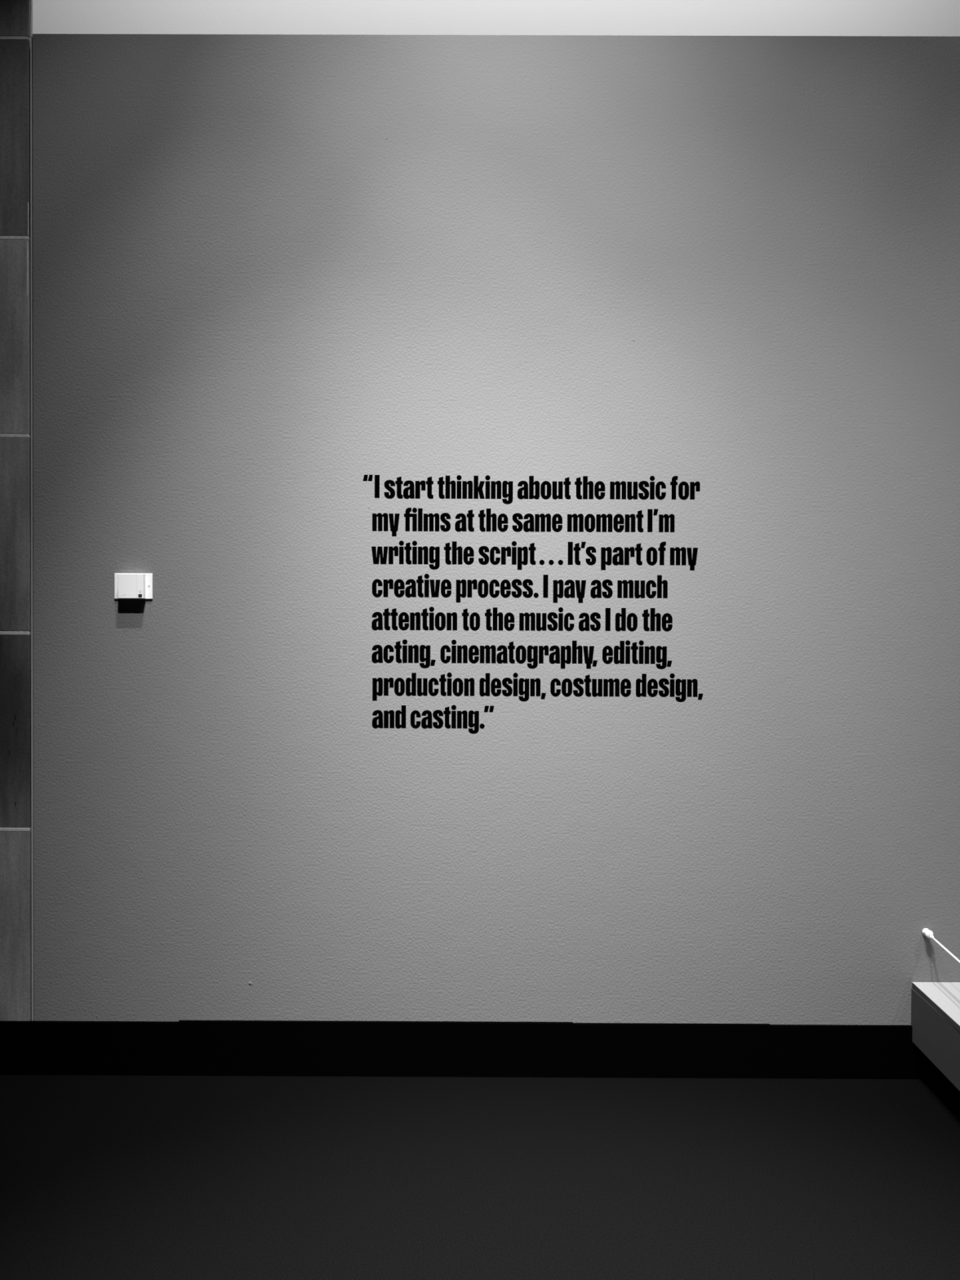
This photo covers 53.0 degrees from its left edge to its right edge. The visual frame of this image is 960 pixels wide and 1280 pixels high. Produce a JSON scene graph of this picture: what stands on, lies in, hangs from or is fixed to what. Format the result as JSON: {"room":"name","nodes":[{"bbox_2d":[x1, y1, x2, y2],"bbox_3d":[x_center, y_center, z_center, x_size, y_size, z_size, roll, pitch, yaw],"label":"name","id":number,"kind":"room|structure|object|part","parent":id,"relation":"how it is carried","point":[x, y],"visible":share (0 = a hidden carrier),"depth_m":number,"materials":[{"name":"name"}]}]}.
{"room":"museum","nodes":[
{"label":"museum","id":0,"kind":"room"},
{"bbox_2d":[0,0,959,1025],"bbox_3d":[0.310,-1.231,3.059,5.800,5.194,0.152,0,1,0],"label":"wall","id":1,"kind":"structure","parent":0,"point":[272,274],"depth_m":3.00,"materials":[{"name":"grey paint"}]},
{"bbox_2d":[30,0,34,1021],"bbox_3d":[-1.395,-1.240,2.993,0.004,5.200,0.011,0,1,0],"label":"trim","id":2,"kind":"structure","parent":1,"relation":"attached to","point":[31,1],"depth_m":3.00,"materials":[{"name":"grey"}]},
{"bbox_2d":[114,573,152,599],"bbox_3d":[-1.080,-0.168,2.986,0.118,0.080,0.028,0,1,0],"label":"wall sensor","id":3,"kind":"object","parent":1,"relation":"attached to","point":[126,585],"visible":1,"depth_m":2.97,"materials":[{"name":"white plastic"}]},
{"bbox_2d":[0,1020,920,1079],"bbox_3d":[0.200,1.281,3.009,5.600,0.170,0.012,0,1,0],"label":"baseboard","id":4,"kind":"structure","parent":1,"relation":"attached to","point":[318,1048],"depth_m":3.00,"materials":[{"name":"black"}]},
{"bbox_2d":[363,474,702,733],"bbox_3d":[0.166,-0.110,2.998,1.064,0.806,0.001,0,1,0],"label":"text","id":5,"kind":"object","parent":1,"relation":"attached to","point":[477,489],"depth_m":3.00,"materials":[{"name":"black paint"}]},
{"bbox_2d":[922,928,959,963],"bbox_3d":[1.333,0.926,2.194,0.025,0.034,1.635,0,1,4],"label":"cord","id":6,"kind":"object","parent":1,"relation":"attached to","point":[929,934],"visible":1,"depth_m":2.96,"materials":[{"name":"white plastic"}]},
{"bbox_3d":[1.331,0.934,2.180,0.007,0.019,1.605,0,1,5],"label":"cord","id":7,"kind":"part","parent":6,"relation":"part of","materials":[{"name":"white plastic"}]},
{"bbox_2d":[0,1075,959,1279],"bbox_3d":[-0.004,1.439,0.992,6.400,0.100,4.350,0,1,0],"label":"floor","id":8,"kind":"structure","parent":0,"point":[103,1177],"depth_m":2.45,"materials":[{"name":"carpet"}]},
{"bbox_2d":[911,982,959,1119],"bbox_3d":[2.122,1.237,1.911,1.753,0.300,2.200,0,1,0],"label":"plinth","id":9,"kind":"object","parent":8,"relation":"on","point":[935,1006],"visible":1,"depth_m":2.86,"materials":[{"name":"grey paint"}]},
{"bbox_3d":[2.123,1.087,1.909,1.752,0.001,2.200,0,1,0],"label":"panel","id":10,"kind":"part","parent":9,"relation":"part of","materials":[{"name":"white paint"}]},
{"bbox_2d":[32,0,959,36],"bbox_3d":[0.214,-1.650,4.405,6.800,6.000,0.150,0,1,0],"label":"ceiling","id":11,"kind":"structure","parent":0,"point":[935,18],"depth_m":4.32,"materials":[{"name":"white paint"}]}
]}

